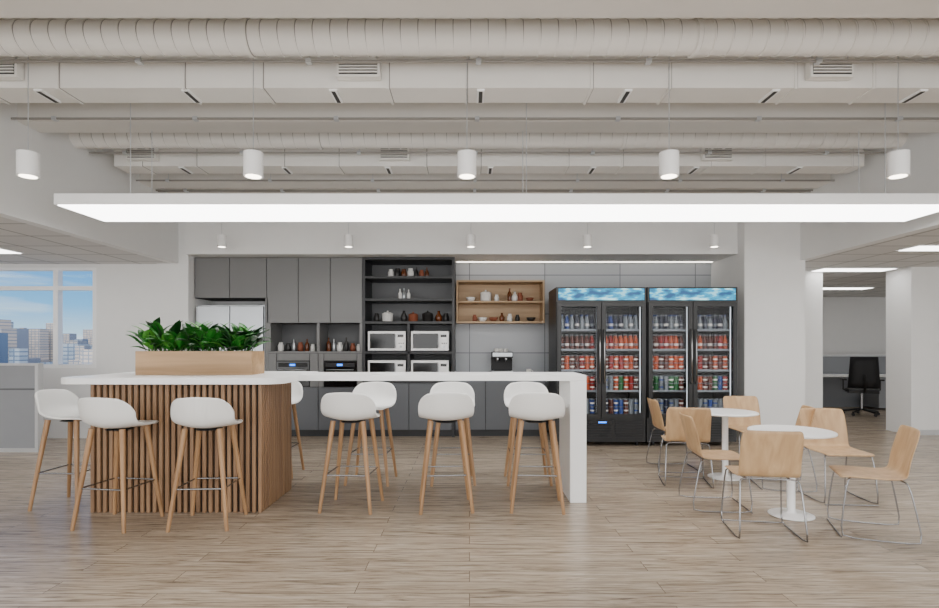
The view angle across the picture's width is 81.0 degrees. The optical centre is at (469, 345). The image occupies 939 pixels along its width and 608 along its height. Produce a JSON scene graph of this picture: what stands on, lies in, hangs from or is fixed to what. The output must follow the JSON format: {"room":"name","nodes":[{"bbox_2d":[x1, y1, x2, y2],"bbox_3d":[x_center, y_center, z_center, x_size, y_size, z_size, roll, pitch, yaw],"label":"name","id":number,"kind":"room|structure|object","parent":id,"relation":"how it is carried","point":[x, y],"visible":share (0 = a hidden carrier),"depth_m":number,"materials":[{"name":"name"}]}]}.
{"room":"common room","nodes":[
{"label":"common room","id":0,"kind":"room"},
{"bbox_2d":[0,264,156,437],"bbox_3d":[-6.750,0.050,8.125,4.500,2.600,0.150,0,0,0],"label":"wall","id":1,"kind":"structure","parent":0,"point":[126,294],"depth_m":8.05,"materials":[{"name":"white paint"}]},
{"bbox_2d":[0,217,166,263],"bbox_3d":[-6.675,-1.225,3.225,4.650,0.050,9.650,0,0,0],"label":"ceiling","id":2,"kind":"structure","parent":0,"point":[38,245],"depth_m":6.84,"materials":[{"name":"white tile"}]},
{"bbox_2d":[0,248,23,253],"bbox_3d":[-6.300,-1.191,6.900,1.140,0.015,0.360,0,0,0],"label":"panel light","id":3,"kind":"object","parent":2,"relation":"in","point":[2,251],"depth_m":6.97,"materials":[{"name":"white plastic"}]},
{"bbox_2d":[0,103,178,262],"bbox_3d":[-4.290,-1.850,3.200,0.120,1.300,9.600,0,0,0],"label":"bulkhead","id":4,"kind":"structure","parent":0,"point":[64,167],"depth_m":5.80,"materials":[{"name":"white paint"}]},
{"bbox_2d":[185,222,737,262],"bbox_3d":[-0.120,-1.910,8.345,7.940,1.180,0.890,0,0,0],"label":"bulkhead","id":5,"kind":"structure","parent":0,"point":[494,241],"depth_m":7.90,"materials":[{"name":"white paint"}]},
{"bbox_2d":[456,263,710,430],"bbox_3d":[1.815,0.015,8.785,4.070,2.670,0.030,0,0,0],"label":"wall panel","id":6,"kind":"structure","parent":5,"relation":"attached to","point":[529,343],"depth_m":8.77,"materials":[{"name":"grey tile"}]},
{"bbox_2d":[457,262,711,262],"bbox_3d":[1.800,-1.314,8.615,4.000,0.012,0.030,0,0,0],"label":"led strip","id":7,"kind":"object","parent":5,"relation":"attached to","point":[457,262],"visible":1,"depth_m":8.62,"materials":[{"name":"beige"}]},
{"bbox_2d":[0,407,938,607],"bbox_3d":[1.500,1.400,5.700,21.400,0.100,16.600,0,0,0],"label":"floor","id":8,"kind":"structure","parent":0,"point":[634,542],"depth_m":3.84,"materials":[{"name":"brown wood"}]},
{"bbox_2d":[0,363,42,451],"bbox_3d":[-6.840,0.785,7.030,2.720,1.130,0.090,0,0,0],"label":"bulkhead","id":9,"kind":"structure","parent":8,"relation":"on","point":[21,423],"depth_m":7.00,"materials":[{"name":"paint"}]},
{"bbox_2d":[28,389,89,511],"bbox_3d":[-3.401,0.862,4.700,0.456,0.981,0.461,0,0,2],"label":"bar stool","id":10,"kind":"object","parent":8,"relation":"on","point":[57,404],"visible":0.73,"depth_m":4.63,"materials":[{"name":"white plastic"}]},
{"bbox_2d":[70,397,163,533],"bbox_3d":[-2.671,0.862,4.179,0.461,0.981,0.456,0,0,8],"label":"bar stool","id":11,"kind":"object","parent":8,"relation":"on","point":[116,415],"visible":1,"depth_m":4.03,"materials":[{"name":"white plastic"}]},
{"bbox_2d":[157,222,213,350],"bbox_3d":[-4.320,-0.575,8.400,0.460,3.850,0.800,0,0,0],"label":"wall column","id":12,"kind":"structure","parent":8,"relation":"on","point":[176,300],"depth_m":8.00,"materials":[{"name":"white paint"}]},
{"bbox_2d":[90,382,291,512],"bbox_3d":[-2.375,0.826,4.825,1.390,1.049,0.750,0,0,0],"label":"kitchen island","id":13,"kind":"object","parent":8,"relation":"on","point":[264,435],"visible":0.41,"depth_m":4.45,"materials":[{"name":"brown wood"}]},
{"bbox_2d":[166,397,247,532],"bbox_3d":[-1.989,0.862,4.189,0.461,0.981,0.456,0,0,-3],"label":"bar stool","id":14,"kind":"object","parent":8,"relation":"on","point":[200,413],"visible":1,"depth_m":4.04,"materials":[{"name":"white plastic"}]},
{"bbox_2d":[196,305,264,370],"bbox_3d":[-3.550,0.370,8.416,1.000,1.960,0.648,0,0,0],"label":"refrigerator","id":15,"kind":"object","parent":8,"relation":"on","point":[248,315],"visible":0.21,"depth_m":8.14,"materials":[{"name":"metal"}]},
{"bbox_2d":[195,258,361,435],"bbox_3d":[-2.835,0.018,8.455,2.490,2.665,0.590,0,0,0],"label":"tall cabinet","id":16,"kind":"object","parent":8,"relation":"on","point":[316,300],"visible":0.77,"depth_m":8.16,"materials":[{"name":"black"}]},
{"bbox_2d":[277,361,309,385],"bbox_3d":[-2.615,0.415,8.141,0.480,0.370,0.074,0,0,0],"label":"built-in oven","id":17,"kind":"object","parent":16,"relation":"in","point":[281,365],"visible":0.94,"depth_m":8.14,"materials":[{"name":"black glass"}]},
{"bbox_2d":[278,339,316,350],"bbox_3d":[-2.602,-0.015,8.400,0.646,0.189,0.089,0,0,0],"label":"jars","id":18,"kind":"object","parent":16,"relation":"in","point":[300,347],"visible":0.8,"depth_m":8.37,"materials":[{"name":"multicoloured ceramic"}]},
{"bbox_2d":[324,361,356,385],"bbox_3d":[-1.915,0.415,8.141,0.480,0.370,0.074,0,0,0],"label":"built-in oven","id":19,"kind":"object","parent":16,"relation":"in","point":[329,366],"visible":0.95,"depth_m":8.14,"materials":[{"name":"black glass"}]},
{"bbox_2d":[326,337,359,350],"bbox_3d":[-1.919,-0.025,8.400,0.531,0.210,0.089,0,0,0],"label":"spice bottles","id":20,"kind":"object","parent":16,"relation":"in","point":[353,347],"visible":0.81,"depth_m":8.37,"materials":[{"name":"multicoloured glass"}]},
{"bbox_2d":[292,381,304,478],"bbox_3d":[-2.020,0.862,5.811,0.461,0.981,0.456,0,0,0],"label":"bar stool","id":21,"kind":"object","parent":8,"relation":"on","point":[297,390],"visible":0.3,"depth_m":5.94,"materials":[{"name":"white plastic"}]},
{"bbox_2d":[61,371,585,502],"bbox_3d":[-1.122,0.800,4.870,4.256,1.100,1.180,0,0,0],"label":"countertop","id":22,"kind":"structure","parent":8,"relation":"on","point":[572,385],"depth_m":4.73,"materials":[{"name":"white stone"}]},
{"bbox_2d":[128,317,270,374],"bbox_3d":[-2.375,-0.001,4.900,1.273,0.503,0.596,0,0,-4],"label":"planter","id":23,"kind":"object","parent":22,"relation":"on","point":[210,361],"visible":1,"depth_m":4.74,"materials":[{"name":"brown wood"}]},
{"bbox_2d":[318,392,383,514],"bbox_3d":[-0.986,0.862,4.609,0.461,0.981,0.456,0,0,5],"label":"bar stool","id":24,"kind":"object","parent":8,"relation":"on","point":[345,407],"visible":1,"depth_m":4.46,"materials":[{"name":"white plastic"}]},
{"bbox_2d":[344,382,397,486],"bbox_3d":[-0.979,0.862,5.511,0.461,0.981,0.456,0,0,4],"label":"bar stool","id":25,"kind":"object","parent":8,"relation":"on","point":[383,394],"visible":0.63,"depth_m":5.63,"materials":[{"name":"white plastic"}]},
{"bbox_2d":[362,257,455,436],"bbox_3d":[-0.902,0.018,8.445,1.365,2.665,0.610,0,0,0],"label":"tall cabinet","id":26,"kind":"object","parent":8,"relation":"on","point":[435,292],"visible":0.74,"depth_m":8.25,"materials":[{"name":"black"}]},
{"bbox_2d":[368,331,406,350],"bbox_3d":[-1.230,-0.070,8.352,0.560,0.300,0.415,0,0,0],"label":"microwave oven","id":27,"kind":"object","parent":26,"relation":"in","point":[377,340],"visible":0.94,"depth_m":8.17,"materials":[{"name":"white metal"}]},
{"bbox_2d":[368,360,406,371],"bbox_3d":[-1.230,0.365,8.352,0.560,0.300,0.415,0,0,0],"label":"microwave oven","id":28,"kind":"object","parent":26,"relation":"in","point":[373,365],"visible":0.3,"depth_m":8.17,"materials":[{"name":"white metal"}]},
{"bbox_2d":[388,267,428,275],"bbox_3d":[-0.933,-1.119,8.400,0.623,0.168,0.098,0,0,0],"label":"jars","id":29,"kind":"object","parent":26,"relation":"in","point":[397,272],"visible":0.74,"depth_m":8.37,"materials":[{"name":"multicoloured ceramic"}]},
{"bbox_2d":[374,311,448,320],"bbox_3d":[-0.890,-0.453,8.400,1.150,0.175,0.169,0,0,0],"label":"jars","id":30,"kind":"object","parent":26,"relation":"in","point":[386,316],"visible":0.8,"depth_m":8.35,"materials":[{"name":"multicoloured ceramic"}]},
{"bbox_2d":[411,331,449,350],"bbox_3d":[-0.590,-0.070,8.352,0.560,0.300,0.415,0,0,0],"label":"microwave oven","id":31,"kind":"object","parent":26,"relation":"in","point":[420,340],"visible":0.94,"depth_m":8.17,"materials":[{"name":"white metal"}]},
{"bbox_2d":[411,360,449,371],"bbox_3d":[-0.590,0.365,8.352,0.560,0.300,0.415,0,0,0],"label":"microwave oven","id":32,"kind":"object","parent":26,"relation":"in","point":[416,365],"visible":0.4,"depth_m":8.17,"materials":[{"name":"white metal"}]},
{"bbox_2d":[418,392,473,514],"bbox_3d":[-0.199,0.862,4.609,0.461,0.981,0.456,0,0,-5],"label":"bar stool","id":33,"kind":"object","parent":8,"relation":"on","point":[445,407],"visible":1,"depth_m":4.45,"materials":[{"name":"white plastic"}]},
{"bbox_2d":[430,382,475,486],"bbox_3d":[-0.171,0.862,5.511,0.461,0.981,0.456,0,0,-4],"label":"bar stool","id":34,"kind":"object","parent":8,"relation":"on","point":[454,387],"visible":0.44,"depth_m":5.63,"materials":[{"name":"white plastic"}]},
{"bbox_2d":[455,381,545,435],"bbox_3d":[0.463,0.890,8.457,1.355,0.920,0.615,0,0,0],"label":"base cabinet","id":35,"kind":"object","parent":8,"relation":"on","point":[491,417],"depth_m":8.18,"materials":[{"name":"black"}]},
{"bbox_2d":[491,349,512,371],"bbox_3d":[0.505,0.235,8.440,0.330,0.390,0.361,0,0,0],"label":"espresso machine","id":36,"kind":"object","parent":35,"relation":"on","point":[501,361],"visible":0.99,"depth_m":8.49,"materials":[{"name":"metal"}]},
{"bbox_2d":[504,382,552,485],"bbox_3d":[0.580,0.862,5.511,0.461,0.981,0.456,0,0,0],"label":"bar stool","id":37,"kind":"object","parent":8,"relation":"on","point":[512,389],"visible":0.56,"depth_m":5.64,"materials":[{"name":"white plastic"}]},
{"bbox_2d":[509,392,564,514],"bbox_3d":[0.559,0.862,4.609,0.461,0.981,0.456,0,0,4],"label":"bar stool","id":38,"kind":"object","parent":8,"relation":"on","point":[535,407],"visible":1,"depth_m":4.45,"materials":[{"name":"white plastic"}]},
{"bbox_2d":[549,287,645,444],"bbox_3d":[1.766,0.280,7.683,1.205,2.140,0.774,0,0,0],"label":"fridge","id":39,"kind":"object","parent":8,"relation":"on","point":[599,302],"visible":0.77,"depth_m":7.38,"materials":[{"name":"black metal"}]},
{"bbox_2d":[561,315,637,413],"bbox_3d":[1.778,0.251,7.595,1.075,1.355,0.148,0,0,0],"label":"cans","id":40,"kind":"object","parent":39,"relation":"in","point":[613,382],"visible":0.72,"depth_m":7.53,"materials":[{"name":"red"}]},
{"bbox_2d":[646,397,701,472],"bbox_3d":[2.227,0.964,6.051,0.495,0.770,0.444,0,0,2],"label":"cafe chair","id":41,"kind":"object","parent":8,"relation":"on","point":[656,415],"visible":0.65,"depth_m":5.97,"materials":[{"name":"brown wood"}]},
{"bbox_2d":[658,407,713,488],"bbox_3d":[2.115,0.964,5.397,0.444,0.770,0.495,0,0,12],"label":"cafe chair","id":42,"kind":"object","parent":8,"relation":"on","point":[701,417],"visible":0.83,"depth_m":5.21,"materials":[{"name":"brown wood"}]},
{"bbox_2d":[646,287,736,444],"bbox_3d":[2.987,0.280,7.683,1.205,2.140,0.774,0,0,0],"label":"fridge","id":43,"kind":"object","parent":8,"relation":"on","point":[688,302],"visible":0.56,"depth_m":7.38,"materials":[{"name":"black metal"}]},
{"bbox_2d":[653,315,727,413],"bbox_3d":[3.000,0.251,7.595,1.075,1.355,0.148,0,0,0],"label":"cans","id":44,"kind":"object","parent":43,"relation":"in","point":[663,382],"visible":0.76,"depth_m":7.53,"materials":[{"name":"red metal"}]},
{"bbox_2d":[678,412,752,513],"bbox_3d":[2.057,0.964,4.662,0.495,0.770,0.444,0,0,6],"label":"cafe chair","id":45,"kind":"object","parent":8,"relation":"on","point":[691,435],"visible":0.91,"depth_m":4.59,"materials":[{"name":"brown wood"}]},
{"bbox_2d":[708,408,758,480],"bbox_3d":[2.620,1.010,5.640,0.624,0.681,0.624,0,0,0],"label":"round cafe table","id":46,"kind":"object","parent":8,"relation":"on","point":[724,413],"visible":0.77,"depth_m":5.61,"materials":[{"name":"white metal"}]},
{"bbox_2d":[721,396,760,461],"bbox_3d":[3.121,0.964,6.143,0.444,0.770,0.495,0,0,2],"label":"cafe chair","id":47,"kind":"object","parent":8,"relation":"on","point":[751,403],"visible":0.49,"depth_m":6.32,"materials":[{"name":"brown wood"}]},
{"bbox_2d":[711,222,804,440],"bbox_3d":[4.275,-0.575,8.250,0.850,3.850,1.100,0,0,0],"label":"wall column","id":48,"kind":"structure","parent":8,"relation":"on","point":[767,271],"depth_m":7.70,"materials":[{"name":"white paint"}]},
{"bbox_2d":[721,430,807,542],"bbox_3d":[2.116,0.964,3.977,0.444,0.770,0.495,0,0,10],"label":"cafe chair","id":49,"kind":"object","parent":8,"relation":"on","point":[762,453],"visible":1,"depth_m":3.79,"materials":[{"name":"brown wood"}]},
{"bbox_2d":[750,405,816,492],"bbox_3d":[3.022,0.964,5.294,0.495,0.770,0.444,0,0,14],"label":"cafe chair","id":50,"kind":"object","parent":8,"relation":"on","point":[802,406],"visible":0.24,"depth_m":5.12,"materials":[{"name":"brown wood"}]},
{"bbox_2d":[747,425,837,521],"bbox_3d":[2.560,1.010,4.380,0.624,0.681,0.624,0,0,0],"label":"round cafe table","id":51,"kind":"object","parent":8,"relation":"on","point":[790,513],"visible":0.66,"depth_m":4.35,"materials":[{"name":"white"}]},
{"bbox_2d":[796,408,878,505],"bbox_3d":[3.242,0.964,4.883,0.444,0.770,0.495,0,0,4],"label":"cafe chair","id":52,"kind":"object","parent":8,"relation":"on","point":[833,419],"visible":0.92,"depth_m":5.04,"materials":[{"name":"brown wood"}]},
{"bbox_2d":[823,355,885,406],"bbox_3d":[9.200,0.775,11.585,4.600,1.150,1.370,0,0,0],"label":"partition","id":53,"kind":"object","parent":8,"relation":"on","point":[832,364],"visible":0.16,"depth_m":12.20,"materials":[{"name":"grey fabric"}]},
{"bbox_2d":[823,374,885,407],"bbox_3d":[8.750,0.985,11.840,3.500,0.730,0.680,0,0,0],"label":"office desk","id":54,"kind":"object","parent":8,"relation":"on","point":[832,385],"depth_m":12.10,"materials":[{"name":"grey laminate"}]},
{"bbox_2d":[839,357,884,416],"bbox_3d":[7.659,0.780,10.748,0.680,1.140,0.629,0,0,25],"label":"office chair","id":55,"kind":"object","parent":8,"relation":"on","point":[864,376],"visible":0.94,"depth_m":10.54,"materials":[{"name":"black fabric"}]},
{"bbox_2d":[827,425,921,544],"bbox_3d":[2.921,0.964,3.981,0.495,0.770,0.444,0,0,22],"label":"cafe chair","id":56,"kind":"object","parent":8,"relation":"on","point":[906,440],"visible":1,"depth_m":3.94,"materials":[{"name":"brown wood"}]},
{"bbox_2d":[0,18,938,59],"bbox_3d":[0.200,-2.550,3.675,9.100,0.100,10.550,0,0,0],"label":"ceiling","id":57,"kind":"structure","parent":0,"point":[2,57],"depth_m":4.75,"materials":[{"name":"paint"}]},
{"bbox_2d":[16,57,39,178],"bbox_3d":[-3.450,-1.911,4.300,0.149,1.178,0.149,0,0,0],"label":"pendant light","id":58,"kind":"object","parent":57,"relation":"hanging from","point":[27,161],"visible":0.95,"depth_m":4.25,"materials":[{"name":"white metal"}]},
{"bbox_2d":[217,188,226,247],"bbox_3d":[-3.400,-1.929,7.550,0.120,1.143,0.120,0,0,0],"label":"pendant light","id":59,"kind":"object","parent":57,"relation":"hanging from","point":[221,239],"visible":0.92,"depth_m":7.51,"materials":[{"name":"white metal"}]},
{"bbox_2d":[243,58,263,178],"bbox_3d":[-1.690,-1.911,4.300,0.149,1.178,0.149,0,0,0],"label":"pendant light","id":60,"kind":"object","parent":57,"relation":"hanging from","point":[253,160],"visible":0.91,"depth_m":4.25,"materials":[{"name":"white metal"}]},
{"bbox_2d":[344,188,352,247],"bbox_3d":[-1.660,-1.929,7.550,0.120,1.143,0.120,0,0,0],"label":"pendant light","id":61,"kind":"object","parent":57,"relation":"hanging from","point":[348,239],"visible":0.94,"depth_m":7.50,"materials":[{"name":"white metal"}]},
{"bbox_2d":[457,149,475,178],"bbox_3d":[-0.020,-1.911,4.300,0.149,1.178,0.149,0,0,0],"label":"pendant light","id":62,"kind":"object","parent":57,"relation":"hanging from","point":[466,158],"visible":0.97,"depth_m":4.24,"materials":[{"name":"white metal"}]},
{"bbox_2d":[0,57,938,104],"bbox_3d":[0.200,-2.266,4.505,8.800,0.468,0.290,0,0,0],"label":"duct","id":63,"kind":"object","parent":57,"relation":"hanging from","point":[81,83],"visible":0.8,"depth_m":4.37,"materials":[{"name":"metal"}]},
{"bbox_2d":[0,57,23,80],"bbox_3d":[-3.700,-2.300,4.318,0.340,0.400,0.080,0,0,0],"label":"grille","id":64,"kind":"object","parent":63,"relation":"attached to","point":[8,71],"visible":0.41,"depth_m":4.29,"materials":[{"name":"metal"}]},
{"bbox_2d":[336,56,380,80],"bbox_3d":[-0.870,-2.300,4.318,0.340,0.400,0.080,0,0,0],"label":"grille","id":65,"kind":"object","parent":63,"relation":"attached to","point":[344,71],"visible":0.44,"depth_m":4.29,"materials":[{"name":"metal"}]},
{"bbox_2d":[805,56,853,80],"bbox_3d":[2.830,-2.300,4.318,0.340,0.400,0.080,0,0,0],"label":"grille","id":66,"kind":"object","parent":63,"relation":"attached to","point":[823,71],"visible":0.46,"depth_m":4.29,"materials":[{"name":"metal"}]},
{"bbox_2d":[0,18,938,57],"bbox_3d":[0.200,-2.309,4.020,8.860,0.382,0.264,0,0,0],"label":"duct","id":67,"kind":"object","parent":57,"relation":"attached to","point":[252,38],"visible":1,"depth_m":3.92,"materials":[{"name":"metal"}]},
{"bbox_2d":[0,0,938,17],"bbox_3d":[0.200,-2.300,3.385,8.860,0.400,0.270,0,0,0],"label":"beam","id":68,"kind":"structure","parent":57,"relation":"attached to","point":[8,8],"depth_m":3.42,"materials":[{"name":"paint"}]},
{"bbox_2d":[0,56,938,64],"bbox_3d":[0.200,-2.332,4.215,8.860,0.336,0.050,0,0,0],"label":"conduit","id":69,"kind":"object","parent":57,"relation":"attached to","point":[139,61],"visible":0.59,"depth_m":4.20,"materials":[{"name":"grey metal"}]},
{"bbox_2d":[467,234,474,247],"bbox_3d":[0.020,-1.929,7.550,0.120,1.143,0.120,0,0,0],"label":"pendant light","id":70,"kind":"object","parent":57,"relation":"hanging from","point":[470,237],"visible":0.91,"depth_m":7.50,"materials":[{"name":"white metal"}]},
{"bbox_2d":[18,103,938,132],"bbox_3d":[0.200,-2.300,5.285,8.860,0.400,0.270,0,0,0],"label":"beam","id":71,"kind":"structure","parent":57,"relation":"attached to","point":[35,109],"depth_m":5.15,"materials":[{"name":"paint"}]},
{"bbox_2d":[11,116,938,121],"bbox_3d":[0.200,-2.102,5.085,8.860,0.036,0.050,0,0,0],"label":"conduit","id":72,"kind":"object","parent":71,"relation":"attached to","point":[54,118],"visible":0.97,"depth_m":5.07,"materials":[{"name":"grey metal"}]},
{"bbox_2d":[165,188,802,192],"bbox_3d":[0.200,-2.309,7.740,8.860,0.382,0.264,0,0,0],"label":"duct","id":73,"kind":"object","parent":57,"relation":"hanging from","point":[165,188],"visible":0.12,"depth_m":7.64,"materials":[{"name":"metal"}]},
{"bbox_2d":[156,188,812,192],"bbox_3d":[0.200,-2.292,7.450,8.860,0.416,0.100,0,0,0],"label":"conduit","id":74,"kind":"object","parent":57,"relation":"attached to","point":[186,190],"visible":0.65,"depth_m":7.42,"materials":[{"name":"grey metal"}]},
{"bbox_2d":[139,174,830,187],"bbox_3d":[0.200,-2.300,7.185,8.860,0.400,0.270,0,0,0],"label":"beam","id":75,"kind":"structure","parent":57,"relation":"attached to","point":[155,184],"depth_m":7.07,"materials":[{"name":"paint"}]},
{"bbox_2d":[136,174,834,181],"bbox_3d":[0.200,-2.292,6.985,8.860,0.416,0.050,0,0,0],"label":"conduit","id":76,"kind":"object","parent":57,"relation":"attached to","point":[168,179],"visible":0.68,"depth_m":6.97,"materials":[{"name":"grey metal"}]},
{"bbox_2d":[89,149,884,154],"bbox_3d":[0.200,-2.317,6.125,8.860,0.366,0.050,0,0,0],"label":"conduit","id":77,"kind":"object","parent":57,"relation":"attached to","point":[359,152],"visible":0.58,"depth_m":6.11,"materials":[{"name":"grey metal"}]},
{"bbox_2d":[69,133,907,149],"bbox_3d":[0.200,-2.309,5.920,8.860,0.382,0.264,0,0,0],"label":"duct","id":78,"kind":"object","parent":57,"relation":"attached to","point":[321,141],"visible":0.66,"depth_m":5.82,"materials":[{"name":"metal"}]},
{"bbox_2d":[114,149,863,174],"bbox_3d":[0.225,-2.266,6.405,8.550,0.468,0.290,0,0,0],"label":"duct","id":79,"kind":"object","parent":57,"relation":"hanging from","point":[206,164],"visible":0.67,"depth_m":6.27,"materials":[{"name":"metal"}]},
{"bbox_2d":[126,149,158,160],"bbox_3d":[-3.700,-2.300,6.218,0.340,0.400,0.080,0,0,0],"label":"grille","id":80,"kind":"object","parent":79,"relation":"attached to","point":[134,157],"visible":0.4,"depth_m":6.19,"materials":[{"name":"metal"}]},
{"bbox_2d":[379,149,409,160],"bbox_3d":[-0.850,-2.300,6.218,0.340,0.400,0.080,0,0,0],"label":"grille","id":81,"kind":"object","parent":79,"relation":"attached to","point":[382,157],"visible":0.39,"depth_m":6.19,"materials":[{"name":"metal"}]},
{"bbox_2d":[701,149,732,160],"bbox_3d":[2.800,-2.300,6.218,0.340,0.400,0.080,0,0,0],"label":"grille","id":82,"kind":"object","parent":79,"relation":"attached to","point":[704,157],"visible":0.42,"depth_m":6.19,"materials":[{"name":"metal"}]},
{"bbox_2d":[54,103,938,221],"bbox_3d":[0.350,-1.874,5.205,8.060,1.252,0.670,0,0,0],"label":"linear light","id":83,"kind":"object","parent":57,"relation":"hanging from","point":[106,207],"visible":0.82,"depth_m":4.99,"materials":[{"name":"white"}]},
{"bbox_2d":[583,188,591,247],"bbox_3d":[1.620,-1.929,7.550,0.120,1.143,0.120,0,0,0],"label":"pendant light","id":84,"kind":"object","parent":57,"relation":"hanging from","point":[587,239],"visible":0.92,"depth_m":7.50,"materials":[{"name":"white metal"}]},
{"bbox_2d":[659,56,678,178],"bbox_3d":[1.560,-1.911,4.300,0.149,1.178,0.149,0,0,0],"label":"pendant light","id":85,"kind":"object","parent":57,"relation":"hanging from","point":[668,159],"visible":0.94,"depth_m":4.25,"materials":[{"name":"white metal"}]},
{"bbox_2d":[710,188,718,247],"bbox_3d":[3.360,-1.929,7.550,0.120,1.143,0.120,0,0,0],"label":"pendant light","id":86,"kind":"object","parent":57,"relation":"hanging from","point":[714,239],"visible":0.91,"depth_m":7.50,"materials":[{"name":"white metal"}]},
{"bbox_2d":[886,56,909,178],"bbox_3d":[3.350,-1.911,4.300,0.149,1.178,0.149,0,0,0],"label":"pendant light","id":87,"kind":"object","parent":57,"relation":"hanging from","point":[898,161],"visible":0.92,"depth_m":4.25,"materials":[{"name":"white metal"}]},
{"bbox_2d":[214,271,822,407],"bbox_3d":[0.575,-0.575,8.875,10.150,3.850,0.150,0,0,0],"label":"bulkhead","id":88,"kind":"structure","parent":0,"point":[813,280],"depth_m":8.80,"materials":[{"name":"white paint"}]},
{"bbox_2d":[0,268,95,367],"bbox_3d":[-7.230,-0.415,8.120,3.540,1.470,0.140,0,0,0],"label":"window","id":89,"kind":"structure","parent":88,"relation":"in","point":[57,288],"depth_m":8.07,"materials":[{"name":"white"}]},
{"bbox_2d":[456,280,544,323],"bbox_3d":[0.470,-0.675,8.557,1.340,0.650,0.415,0,0,0],"label":"display shelf","id":90,"kind":"object","parent":88,"relation":"attached to","point":[465,309],"visible":1,"depth_m":8.75,"materials":[{"name":"brown wood"}]},
{"bbox_2d":[823,297,885,354],"bbox_3d":[8.825,0.050,13.575,6.350,2.600,0.150,0,0,0],"label":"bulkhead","id":91,"kind":"structure","parent":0,"point":[851,325],"depth_m":13.50,"materials":[{"name":"white paint"}]},
{"bbox_2d":[800,133,938,260],"bbox_3d":[4.690,-1.850,3.600,0.120,1.300,10.400,0,0,0],"label":"bulkhead","id":92,"kind":"structure","parent":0,"point":[817,239],"depth_m":6.26,"materials":[{"name":"white paint"}]},
{"bbox_2d":[805,227,938,296],"bbox_3d":[8.375,-1.225,5.950,7.250,0.050,15.100,0,0,0],"label":"ceiling","id":93,"kind":"structure","parent":0,"point":[884,254],"depth_m":7.81,"materials":[{"name":"white tile"}]},
{"bbox_2d":[823,287,874,289],"bbox_3d":[7.700,-1.191,11.400,1.140,0.015,0.360,0,0,0],"label":"panel light","id":94,"kind":"object","parent":93,"relation":"in","point":[824,288],"depth_m":11.33,"materials":[{"name":"white plastic"}]},
{"bbox_2d":[810,268,897,271],"bbox_3d":[6.000,-1.191,8.600,1.140,0.015,0.360,0,0,0],"label":"panel light","id":95,"kind":"object","parent":93,"relation":"in","point":[821,269],"depth_m":8.54,"materials":[{"name":"white plastic"}]},
{"bbox_2d":[896,245,938,250],"bbox_3d":[5.900,-1.191,6.700,1.140,0.015,0.360,0,0,0],"label":"panel light","id":96,"kind":"object","parent":93,"relation":"in","point":[918,247],"depth_m":6.68,"materials":[{"name":"white plastic"}]},
{"bbox_2d":[886,267,938,431],"bbox_3d":[7.200,0.075,8.595,1.000,2.550,0.510,0,0,0],"label":"wall column","id":97,"kind":"structure","parent":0,"point":[912,293],"depth_m":8.34,"materials":[{"name":"white paint"}]},
{"bbox_2d":[920,430,938,434],"bbox_3d":[7.200,1.310,8.335,1.020,0.080,0.010,0,0,0],"label":"baseboard","id":98,"kind":"structure","parent":97,"relation":"attached to","point":[922,432],"depth_m":8.33,"materials":[{"name":"silver metal"}]},
{"label":"outside","id":99,"kind":"structure","parent":0,"visible":0},
{"bbox_3d":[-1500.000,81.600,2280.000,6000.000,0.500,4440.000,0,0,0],"label":"ground","id":100,"kind":"structure","parent":99,"visible":0},
{"bbox_2d":[0,319,92,363],"bbox_3d":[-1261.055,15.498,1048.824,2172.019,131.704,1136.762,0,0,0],"label":"city skyline","id":101,"kind":"object","parent":100,"relation":"on","point":[17,345],"visible":0.09,"depth_m":612.88}
]}

